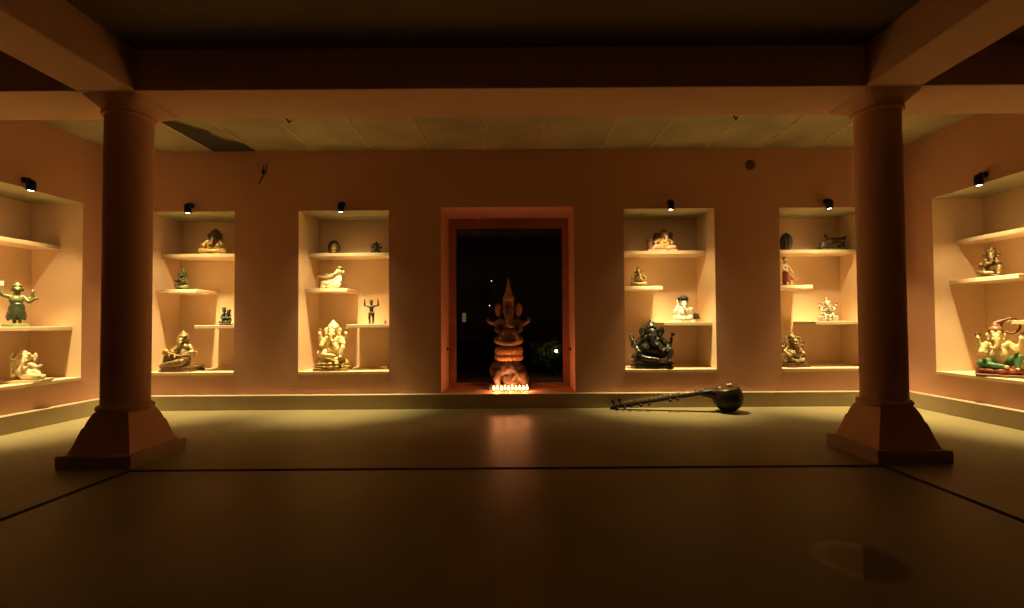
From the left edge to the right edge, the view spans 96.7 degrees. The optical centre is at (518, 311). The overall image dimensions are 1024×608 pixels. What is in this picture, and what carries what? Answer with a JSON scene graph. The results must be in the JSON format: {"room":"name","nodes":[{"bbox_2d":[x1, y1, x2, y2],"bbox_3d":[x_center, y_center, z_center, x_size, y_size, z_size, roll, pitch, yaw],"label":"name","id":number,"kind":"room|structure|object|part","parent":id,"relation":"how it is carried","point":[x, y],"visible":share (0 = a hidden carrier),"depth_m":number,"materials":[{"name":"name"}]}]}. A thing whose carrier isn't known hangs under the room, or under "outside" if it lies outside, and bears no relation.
{"room":"house of worship","nodes":[
{"label":"house of worship","id":0,"kind":"room"},
{"bbox_2d":[0,120,102,415],"bbox_3d":[-5.133,-0.443,2.231,0.660,3.056,7.640,0,-1,0],"label":"wall","id":1,"kind":"structure","parent":0,"point":[64,210],"depth_m":4.98,"materials":[{"name":"paint"}]},
{"bbox_2d":[21,177,36,191],"bbox_3d":[-4.755,-1.240,4.423,0.106,0.136,0.072,0,-1,0],"label":"spot lamp","id":2,"kind":"object","parent":1,"relation":"attached to","point":[31,185],"visible":1,"depth_m":4.41,"materials":[{"name":"black metal"}]},
{"bbox_2d":[0,236,59,249],"bbox_3d":[-5.210,-0.714,4.480,0.310,0.042,1.060,0,-1,0],"label":"shelf","id":3,"kind":"object","parent":1,"relation":"attached to","point":[4,241],"visible":1,"depth_m":4.73,"materials":[{"name":"paint"}]},
{"bbox_2d":[0,326,71,330],"bbox_3d":[-5.129,0.174,4.610,0.460,0.042,0.760,0,-1,0],"label":"shelf","id":4,"kind":"object","parent":1,"relation":"attached to","point":[50,328],"visible":0.98,"depth_m":4.62,"materials":[{"name":"paint"}]},
{"bbox_2d":[0,282,38,326],"bbox_3d":[-5.048,-0.074,4.589,0.253,0.453,0.207,0,-1,-4],"label":"figurine","id":5,"kind":"object","parent":4,"relation":"on","point":[16,309],"visible":1,"depth_m":4.56,"materials":[{"name":"green metal"}]},
{"bbox_2d":[0,377,81,390],"bbox_3d":[-5.069,0.721,4.448,0.572,0.034,1.060,0,-1,0],"label":"shelf","id":6,"kind":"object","parent":1,"relation":"attached to","point":[56,379],"depth_m":4.54,"materials":[{"name":"paint"}]},
{"bbox_2d":[0,349,53,383],"bbox_3d":[-4.919,0.538,4.552,0.351,0.333,0.216,0,-1,-20],"label":"figurine","id":7,"kind":"object","parent":6,"relation":"on","point":[21,366],"visible":1,"depth_m":4.50,"materials":[{"name":"beige stone"}]},
{"bbox_3d":[-4.937,0.410,4.537,0.054,0.076,0.061,0,-1,-20],"label":"crown","id":8,"kind":"part","parent":7,"relation":"part of","materials":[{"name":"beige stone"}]},
{"bbox_2d":[0,398,98,435],"bbox_3d":[-4.748,0.990,1.824,0.090,0.168,6.890,0,-1,0],"label":"baseboard","id":9,"kind":"structure","parent":1,"relation":"attached to","point":[26,420],"depth_m":4.53,"materials":[{"name":"stone"}]},
{"bbox_2d":[151,147,858,394],"bbox_3d":[-0.113,-0.397,5.750,9.380,3.056,0.720,0,-1,0],"label":"wall","id":10,"kind":"structure","parent":0,"point":[612,201],"depth_m":5.42,"materials":[{"name":"paint"}]},
{"bbox_2d":[156,289,216,294],"bbox_3d":[-4.186,-0.246,5.750,0.490,0.042,0.395,0,-1,0],"label":"shelf","id":11,"kind":"object","parent":10,"relation":"attached to","point":[173,291],"visible":1,"depth_m":5.57,"materials":[{"name":"paint"}]},
{"bbox_2d":[174,268,188,288],"bbox_3d":[-4.203,-0.413,5.676,0.162,0.288,0.141,0,-1,0],"label":"figurine","id":12,"kind":"object","parent":11,"relation":"on","point":[182,279],"visible":1,"depth_m":5.66,"materials":[{"name":"gold metal"}]},
{"bbox_2d":[184,202,193,212],"bbox_3d":[-3.889,-1.224,5.357,0.072,0.136,0.106,0,-1,0],"label":"spot lamp","id":13,"kind":"object","parent":10,"relation":"attached to","point":[187,207],"visible":1,"depth_m":5.32,"materials":[{"name":"black metal"}]},
{"bbox_2d":[152,368,233,375],"bbox_3d":[-3.894,0.740,5.639,1.060,0.034,0.572,0,-1,0],"label":"shelf","id":14,"kind":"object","parent":10,"relation":"attached to","point":[208,371],"depth_m":5.36,"materials":[{"name":"paint"}]},
{"bbox_2d":[158,331,204,371],"bbox_3d":[-4.079,0.475,5.514,0.441,0.492,0.282,0,-1,0],"label":"statue","id":15,"kind":"object","parent":14,"relation":"on","point":[179,361],"visible":1,"depth_m":5.45,"materials":[{"name":"gold metal"}]},
{"bbox_2d":[162,254,234,260],"bbox_3d":[-3.904,-0.693,5.803,1.060,0.042,0.310,0,-1,0],"label":"shelf","id":16,"kind":"object","parent":10,"relation":"attached to","point":[180,257],"visible":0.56,"depth_m":5.65,"materials":[{"name":"paint"}]},
{"bbox_2d":[198,229,226,253],"bbox_3d":[-3.874,-0.886,5.770,0.328,0.342,0.185,0,-1,-8],"label":"figurine","id":17,"kind":"object","parent":16,"relation":"on","point":[214,242],"visible":1,"depth_m":5.73,"materials":[{"name":"gold metal"}]},
{"bbox_2d":[194,325,233,328],"bbox_3d":[-3.641,0.189,5.708,0.545,0.042,0.460,0,-1,0],"label":"shelf","id":18,"kind":"object","parent":10,"relation":"attached to","point":[195,326],"visible":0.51,"depth_m":5.48,"materials":[{"name":"paint"}]},
{"bbox_2d":[219,307,233,324],"bbox_3d":[-3.611,0.053,5.616,0.149,0.225,0.106,0,-1,0],"label":"figurine","id":19,"kind":"object","parent":18,"relation":"on","point":[226,318],"visible":1,"depth_m":5.60,"materials":[{"name":"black metal"}]},
{"bbox_2d":[259,165,266,184],"bbox_3d":[-3.046,-1.633,5.410,0.104,0.243,0.029,0,-1,0],"label":"stub","id":20,"kind":"object","parent":10,"relation":"attached to","point":[263,170],"visible":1,"depth_m":5.41,"materials":[{"name":"black metal"}]},
{"bbox_2d":[305,288,357,293],"bbox_3d":[-2.356,-0.259,5.750,0.510,0.042,0.395,0,-1,0],"label":"shelf","id":21,"kind":"object","parent":10,"relation":"attached to","point":[320,290],"visible":1,"depth_m":5.55,"materials":[{"name":"paint"}]},
{"bbox_2d":[318,266,343,287],"bbox_3d":[-2.344,-0.426,5.674,0.306,0.284,0.172,0,-1,0],"label":"figurine","id":22,"kind":"object","parent":21,"relation":"on","point":[334,280],"visible":0.98,"depth_m":5.64,"materials":[{"name":"beige stone"}]},
{"bbox_2d":[338,201,345,211],"bbox_3d":[-2.091,-1.237,5.357,0.072,0.136,0.106,0,-1,0],"label":"spot lamp","id":23,"kind":"object","parent":10,"relation":"attached to","point":[341,205],"visible":1,"depth_m":5.31,"materials":[{"name":"black metal"}]},
{"bbox_2d":[298,367,388,374],"bbox_3d":[-2.068,0.727,5.639,1.072,0.034,0.572,0,-1,0],"label":"shelf","id":24,"kind":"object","parent":10,"relation":"attached to","point":[356,370],"depth_m":5.36,"materials":[{"name":"paint"}]},
{"bbox_2d":[313,320,352,371],"bbox_3d":[-2.257,0.404,5.533,0.433,0.606,0.333,0,-1,-6],"label":"seated statue","id":25,"kind":"object","parent":24,"relation":"on","point":[329,362],"visible":1,"depth_m":5.45,"materials":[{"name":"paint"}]},
{"bbox_3d":[-2.256,0.579,5.529,0.344,0.060,0.248,0,-1,-6],"label":"seat","id":26,"kind":"part","parent":25,"relation":"part of","materials":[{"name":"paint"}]},
{"bbox_3d":[-2.259,0.169,5.538,0.133,0.143,0.117,0,-1,-6],"label":"crown","id":27,"kind":"part","parent":25,"relation":"part of","materials":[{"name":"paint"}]},
{"bbox_2d":[309,253,388,259],"bbox_3d":[-2.078,-0.705,5.803,1.072,0.042,0.310,0,-1,0],"label":"shelf","id":28,"kind":"object","parent":10,"relation":"attached to","point":[320,256],"visible":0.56,"depth_m":5.66,"materials":[{"name":"paint"}]},
{"bbox_2d":[328,240,340,252],"bbox_3d":[-2.351,-0.817,5.768,0.165,0.184,0.074,0,-1,0],"label":"figurine","id":29,"kind":"object","parent":28,"relation":"on","point":[333,246],"visible":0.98,"depth_m":5.78,"materials":[{"name":"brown metal"}]},
{"bbox_2d":[370,241,382,252],"bbox_3d":[-1.805,-0.814,5.766,0.158,0.169,0.089,0,-1,0],"label":"figurine","id":30,"kind":"object","parent":28,"relation":"on","point":[376,246],"visible":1,"depth_m":5.75,"materials":[{"name":"black metal"}]},
{"bbox_2d":[346,324,388,327],"bbox_3d":[-1.810,0.177,5.708,0.547,0.042,0.460,0,-1,0],"label":"shelf","id":31,"kind":"object","parent":10,"relation":"attached to","point":[347,325],"visible":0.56,"depth_m":5.48,"materials":[{"name":"paint"}]},
{"bbox_2d":[364,299,378,323],"bbox_3d":[-1.823,-0.004,5.622,0.192,0.314,0.077,0,-1,0],"label":"figurine","id":32,"kind":"object","parent":31,"relation":"on","point":[371,306],"visible":1,"depth_m":5.61,"materials":[{"name":"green metal"}]},
{"bbox_2d":[486,278,529,389],"bbox_3d":[-0.137,0.268,5.720,0.564,1.386,0.374,0,-1,0],"label":"statue","id":33,"kind":"object","parent":10,"relation":"on","point":[507,370],"visible":0.98,"depth_m":5.63,"materials":[{"name":"stone"}]},
{"bbox_3d":[-0.128,0.529,5.729,0.369,0.190,0.288,0,-1,0],"label":"lotus seat","id":34,"kind":"part","parent":33,"relation":"part of","materials":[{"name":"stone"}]},
{"bbox_3d":[-0.133,-0.217,5.747,0.152,0.417,0.156,0,-1,0],"label":"crown","id":35,"kind":"part","parent":33,"relation":"part of","materials":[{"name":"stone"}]},
{"bbox_2d":[449,218,569,385],"bbox_3d":[-0.133,-0.132,6.015,1.580,2.198,0.060,0,-1,0],"label":"window","id":36,"kind":"structure","parent":10,"relation":"in","point":[508,223],"depth_m":6.00,"materials":[{"name":"brown wood"}]},
{"bbox_2d":[151,390,910,410],"bbox_3d":[-0.103,1.038,5.313,9.380,0.168,0.090,0,-1,0],"label":"baseboard","id":37,"kind":"structure","parent":10,"relation":"attached to","point":[751,398],"depth_m":5.27,"materials":[{"name":"paint"}]},
{"bbox_2d":[624,286,662,291],"bbox_3d":[1.501,-0.285,5.750,0.505,0.042,0.395,0,-1,0],"label":"shelf","id":38,"kind":"object","parent":10,"relation":"attached to","point":[626,288],"visible":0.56,"depth_m":5.55,"materials":[{"name":"paint"}]},
{"bbox_2d":[630,266,646,285],"bbox_3d":[1.487,-0.440,5.668,0.207,0.265,0.146,0,-1,0],"label":"figurine","id":39,"kind":"object","parent":38,"relation":"on","point":[639,276],"visible":1,"depth_m":5.63,"materials":[{"name":"gold metal"}]},
{"bbox_2d":[624,251,705,257],"bbox_3d":[1.784,-0.732,5.803,1.077,0.042,0.310,0,-1,0],"label":"shelf","id":40,"kind":"object","parent":10,"relation":"attached to","point":[627,254],"visible":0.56,"depth_m":5.67,"materials":[{"name":"paint"}]},
{"bbox_2d":[646,229,677,250],"bbox_3d":[1.803,-0.902,5.779,0.376,0.297,0.195,0,-1,0],"label":"figurine","id":41,"kind":"object","parent":40,"relation":"on","point":[656,243],"visible":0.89,"depth_m":5.74,"materials":[{"name":"pink paint"}]},
{"bbox_3d":[1.840,-0.887,5.825,0.276,0.248,0.099,0,-1,0],"label":"backrest","id":42,"kind":"part","parent":41,"relation":"part of","materials":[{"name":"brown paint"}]},
{"bbox_2d":[667,199,673,209],"bbox_3d":[1.785,-1.263,5.357,0.072,0.136,0.106,0,-1,0],"label":"spot lamp","id":43,"kind":"object","parent":10,"relation":"attached to","point":[670,202],"visible":1,"depth_m":5.31,"materials":[{"name":"black metal"}]},
{"bbox_2d":[625,364,716,371],"bbox_3d":[1.794,0.701,5.639,1.077,0.034,0.572,0,-1,0],"label":"shelf","id":44,"kind":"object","parent":10,"relation":"attached to","point":[695,367],"depth_m":5.36,"materials":[{"name":"paint"}]},
{"bbox_2d":[629,318,674,368],"bbox_3d":[1.616,0.380,5.524,0.546,0.604,0.335,-1,-1,6],"label":"seated statue","id":45,"kind":"object","parent":44,"relation":"on","point":[651,350],"visible":1,"depth_m":5.45,"materials":[{"name":"black metal"}]},
{"bbox_3d":[1.609,0.161,5.535,0.140,0.166,0.141,-1,-1,6],"label":"crown","id":46,"kind":"part","parent":45,"relation":"part of","materials":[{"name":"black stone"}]},
{"bbox_2d":[655,322,711,325],"bbox_3d":[2.035,0.151,5.708,0.587,0.042,0.460,0,-1,0],"label":"shelf","id":47,"kind":"object","parent":10,"relation":"attached to","point":[657,323],"visible":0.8,"depth_m":5.48,"materials":[{"name":"paint"}]},
{"bbox_2d":[670,295,700,321],"bbox_3d":[2.054,-0.038,5.620,0.318,0.332,0.193,0,-1,0],"label":"figurine","id":48,"kind":"object","parent":47,"relation":"on","point":[682,310],"visible":1,"depth_m":5.58,"materials":[{"name":"white ceramic"}]},
{"bbox_3d":[2.025,-0.169,5.622,0.134,0.071,0.104,0,-1,0],"label":"crown","id":49,"kind":"part","parent":48,"relation":"part of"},
{"bbox_2d":[745,160,754,169],"bbox_3d":[2.752,-1.748,5.413,0.120,0.120,0.024,0,-1,0],"label":"junction cover","id":50,"kind":"object","parent":10,"relation":"attached to","point":[749,164],"visible":1,"depth_m":5.42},
{"bbox_2d":[780,285,812,290],"bbox_3d":[3.341,-0.297,5.750,0.490,0.042,0.395,0,-1,0],"label":"shelf","id":51,"kind":"object","parent":10,"relation":"attached to","point":[782,287],"visible":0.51,"depth_m":5.55,"materials":[{"name":"paint"}]},
{"bbox_2d":[780,256,794,284],"bbox_3d":[3.328,-0.508,5.670,0.157,0.376,0.121,0,-1,-20],"label":"figurine","id":52,"kind":"object","parent":51,"relation":"on","point":[786,278],"visible":0.98,"depth_m":5.65,"materials":[{"name":"brown paint"}]},
{"bbox_2d":[780,250,855,256],"bbox_3d":[3.643,-0.744,5.803,1.100,0.042,0.310,0,-1,0],"label":"shelf","id":53,"kind":"object","parent":10,"relation":"attached to","point":[787,253],"visible":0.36,"depth_m":5.67,"materials":[{"name":"paint"}]},
{"bbox_2d":[780,233,792,249],"bbox_3d":[3.384,-0.885,5.768,0.137,0.240,0.137,0,-1,0],"label":"carving","id":54,"kind":"object","parent":53,"relation":"on","point":[786,242],"visible":0.91,"depth_m":5.73,"materials":[{"name":"stone"}]},
{"bbox_2d":[818,234,847,249],"bbox_3d":[3.971,-0.879,5.774,0.341,0.225,0.124,0,-1,0],"label":"figurine","id":55,"kind":"object","parent":53,"relation":"on","point":[824,245],"visible":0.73,"depth_m":5.73,"materials":[{"name":"metal"}]},
{"bbox_2d":[782,363,858,370],"bbox_3d":[3.652,0.688,5.639,1.100,0.034,0.572,0,-1,0],"label":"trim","id":56,"kind":"structure","parent":10,"relation":"attached to","point":[813,367],"depth_m":5.36,"materials":[{"name":"paint"}]},
{"bbox_2d":[782,331,809,367],"bbox_3d":[3.348,0.455,5.566,0.356,0.432,0.251,0,-1,-14],"label":"seated statue","id":57,"kind":"object","parent":56,"relation":"on","point":[793,358],"visible":0.98,"depth_m":5.50,"materials":[{"name":"brown metal"}]},
{"bbox_3d":[3.344,0.300,5.574,0.110,0.122,0.106,-1,-2,34],"label":"crown","id":58,"kind":"part","parent":57,"relation":"part of","materials":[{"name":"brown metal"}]},
{"bbox_2d":[793,321,857,324],"bbox_3d":[3.886,0.138,5.708,0.625,0.042,0.460,0,-1,0],"label":"shelf","id":59,"kind":"object","parent":10,"relation":"attached to","point":[794,322],"visible":0.8,"depth_m":5.48,"materials":[{"name":"paint"}]},
{"bbox_2d":[817,298,838,320],"bbox_3d":[3.821,-0.033,5.632,0.236,0.290,0.188,-1,-1,14],"label":"figurine","id":60,"kind":"object","parent":59,"relation":"on","point":[827,315],"visible":1,"depth_m":5.59,"materials":[{"name":"white ceramic"}]},
{"bbox_2d":[823,198,832,208],"bbox_3d":[3.647,-1.276,5.357,0.072,0.136,0.106,0,-1,0],"label":"spot lamp","id":61,"kind":"object","parent":10,"relation":"attached to","point":[829,202],"visible":1,"depth_m":5.32,"materials":[{"name":"black metal"}]},
{"bbox_2d":[40,114,972,151],"bbox_3d":[-0.123,-1.988,4.666,10.556,0.084,2.120,0,-1,0],"label":"ceiling","id":62,"kind":"structure","parent":0,"point":[705,131],"depth_m":4.94,"materials":[{"name":"paint"}]},
{"bbox_2d":[0,406,1023,607],"bbox_3d":[-0.103,1.060,1.917,9.580,0.030,7.080,0,-1,0],"label":"floor","id":63,"kind":"structure","parent":0,"point":[647,507],"depth_m":2.37,"materials":[{"name":"stone"}]},
{"bbox_2d":[55,92,185,469],"bbox_3d":[-2.957,-0.234,3.437,0.524,2.664,0.524,0,-1,0],"label":"pillar","id":64,"kind":"structure","parent":63,"relation":"on","point":[126,430],"depth_m":3.32,"materials":[{"name":"paint"}]},
{"bbox_2d":[610,383,743,411],"bbox_3d":[1.741,0.962,5.040,1.428,0.335,0.319,0,-1,4],"label":"sitar","id":65,"kind":"object","parent":63,"relation":"on","point":[729,398],"visible":0.98,"depth_m":4.99,"materials":[{"name":"brown wood"}]},
{"bbox_2d":[826,87,953,463],"bbox_3d":[2.733,-0.273,3.437,0.524,2.664,0.524,0,-1,0],"label":"pillar","id":66,"kind":"structure","parent":63,"relation":"on","point":[883,425],"depth_m":3.32,"materials":[{"name":"paint"}]},
{"bbox_2d":[0,0,1023,50],"bbox_3d":[-0.123,-1.990,0.870,10.580,0.100,4.850,0,-1,0],"label":"ceiling","id":67,"kind":"structure","parent":0,"point":[141,24],"depth_m":2.97,"materials":[{"name":"paint"}]},
{"bbox_2d":[0,0,133,89],"bbox_3d":[-2.942,-1.784,0.841,0.410,0.315,4.800,0,-1,0],"label":"beam","id":68,"kind":"structure","parent":67,"relation":"attached to","point":[54,38],"depth_m":2.83,"materials":[{"name":"paint"}]},
{"bbox_2d":[866,0,1023,84],"bbox_3d":[2.668,-1.822,0.841,0.400,0.315,4.800,0,-1,0],"label":"ceiling beam","id":69,"kind":"structure","parent":67,"relation":"attached to","point":[932,37],"depth_m":2.80,"materials":[{"name":"paint"}]},
{"bbox_2d":[817,315,838,320],"bbox_3d":[3.822,0.079,5.629,0.237,0.066,0.192,-1,-1,14],"label":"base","id":70,"kind":"object","parent":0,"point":[822,317],"depth_m":5.56,"materials":[{"name":"fabric"}]},
{"bbox_2d":[903,113,1023,409],"bbox_3d":[4.907,-0.511,2.231,0.660,3.056,7.640,0,-1,0],"label":"wall","id":71,"kind":"structure","parent":0,"point":[944,206],"depth_m":5.00,"materials":[{"name":"paint"}]},
{"bbox_2d":[0,44,1023,119],"bbox_3d":[-0.122,-1.806,3.472,9.380,0.442,0.460,0,-1,0],"label":"beam","id":72,"kind":"structure","parent":71,"relation":"attached to","point":[743,79],"depth_m":3.24,"materials":[{"name":"paint"}]},
{"bbox_2d":[910,391,1023,430],"bbox_3d":[4.541,0.927,1.824,0.090,0.168,6.890,0,-1,0],"label":"baseboard","id":73,"kind":"structure","parent":71,"relation":"attached to","point":[988,413],"depth_m":4.53,"materials":[{"name":"paint"}]},
{"bbox_2d":[936,371,1023,384],"bbox_3d":[4.859,0.653,4.466,0.572,0.034,1.060,0,-1,0],"label":"trim","id":74,"kind":"structure","parent":71,"relation":"attached to","point":[966,374],"depth_m":4.56,"materials":[{"name":"paint"}]},
{"bbox_2d":[975,317,1023,378],"bbox_3d":[4.746,0.348,4.492,0.355,0.583,0.285,-2,-2,44],"label":"seated statue","id":75,"kind":"object","parent":74,"relation":"on","point":[999,364],"visible":1,"depth_m":4.45,"materials":[{"name":"beige ceramic"}]},
{"bbox_3d":[4.734,0.172,4.521,0.115,0.144,0.107,-2,-2,44],"label":"crown","id":76,"kind":"part","parent":75,"relation":"part of","materials":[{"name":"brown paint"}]},
{"bbox_3d":[4.748,0.580,4.489,0.351,0.071,0.281,-2,-2,44],"label":"seat","id":77,"kind":"part","parent":75,"relation":"part of","materials":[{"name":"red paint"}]},
{"bbox_2d":[973,172,988,185],"bbox_3d":[4.518,-1.302,4.458,0.106,0.136,0.072,0,-1,0],"label":"spot lamp","id":78,"kind":"object","parent":71,"relation":"attached to","point":[978,179],"visible":1,"depth_m":4.44,"materials":[{"name":"black metal"}]},
{"bbox_2d":[949,274,1023,283],"bbox_3d":[4.940,-0.333,4.668,0.395,0.042,0.700,0,-1,0],"label":"shelf","id":79,"kind":"object","parent":71,"relation":"attached to","point":[1013,277],"visible":1,"depth_m":4.66,"materials":[{"name":"paint"}]},
{"bbox_2d":[975,246,1002,277],"bbox_3d":[4.843,-0.516,4.686,0.173,0.327,0.202,1,-2,-38],"label":"figurine","id":80,"kind":"object","parent":79,"relation":"on","point":[990,261],"visible":1,"depth_m":4.65,"materials":[{"name":"brown metal"}]},
{"bbox_3d":[4.865,-0.633,4.685,0.078,0.093,0.079,1,-2,-38],"label":"crown","id":81,"kind":"part","parent":80,"relation":"part of","materials":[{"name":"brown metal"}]},
{"bbox_2d":[956,227,1023,243],"bbox_3d":[4.980,-0.783,4.499,0.310,0.042,1.060,0,-1,0],"label":"shelf","id":82,"kind":"object","parent":71,"relation":"attached to","point":[1015,233],"visible":1,"depth_m":4.71,"materials":[{"name":"paint"}]},
{"bbox_2d":[1008,320,1023,323],"bbox_3d":[4.991,0.097,4.229,0.300,0.042,0.560,0,-1,0],"label":"shelf","id":83,"kind":"object","parent":71,"relation":"attached to","point":[1009,321],"visible":1,"depth_m":4.43,"materials":[{"name":"paint"}]},
{"label":"outside","id":84,"kind":"structure","parent":0,"visible":0},
{"bbox_2d":[457,331,562,381],"bbox_3d":[0.016,2.288,38.013,60.000,0.050,63.890,0,-1,0],"label":"ground","id":85,"kind":"structure","parent":84,"point":[474,361],"depth_m":16.12,"materials":[{"name":"black"}]},
{"bbox_2d":[457,287,489,340],"bbox_3d":[-4.854,0.263,36.504,4.715,3.997,5.400,0,-1,0],"label":"building","id":86,"kind":"structure","parent":85,"relation":"on","point":[472,307],"depth_m":34.01,"materials":[{"name":"black"}]},
{"bbox_2d":[488,305,491,353],"bbox_3d":[-1.290,0.786,19.988,0.180,2.153,0.176,0,-1,0],"label":"garden lamp","id":87,"kind":"object","parent":85,"relation":"on","point":[489,305],"visible":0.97,"depth_m":19.96,"materials":[{"name":"black metal"}]},
{"bbox_2d":[491,280,492,343],"bbox_3d":[-1.803,0.015,30.008,0.180,4.156,0.176,0,-1,0],"label":"garden lamp","id":88,"kind":"object","parent":85,"relation":"on","point":[491,280],"visible":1,"depth_m":29.98,"materials":[{"name":"black metal"}]},
{"bbox_2d":[520,315,561,365],"bbox_3d":[0.665,0.925,14.471,1.813,1.612,1.660,0,-1,0],"label":"shrub","id":89,"kind":"object","parent":85,"relation":"on","point":[557,323],"visible":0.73,"depth_m":14.38,"materials":[{"name":"green plant"}]},
{"bbox_2d":[526,337,562,373],"bbox_3d":[0.771,1.174,12.161,1.163,1.007,1.051,0,-1,0],"label":"shrub","id":90,"kind":"object","parent":85,"relation":"on","point":[544,351],"visible":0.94,"depth_m":12.08,"materials":[{"name":"green plant"}]},
{"bbox_2d":[553,350,559,377],"bbox_3d":[0.936,1.308,11.473,0.180,0.693,0.176,0,-1,0],"label":"garden lamp","id":91,"kind":"object","parent":85,"relation":"on","point":[555,352],"visible":1,"depth_m":11.45,"materials":[{"name":"black metal"}]}
]}

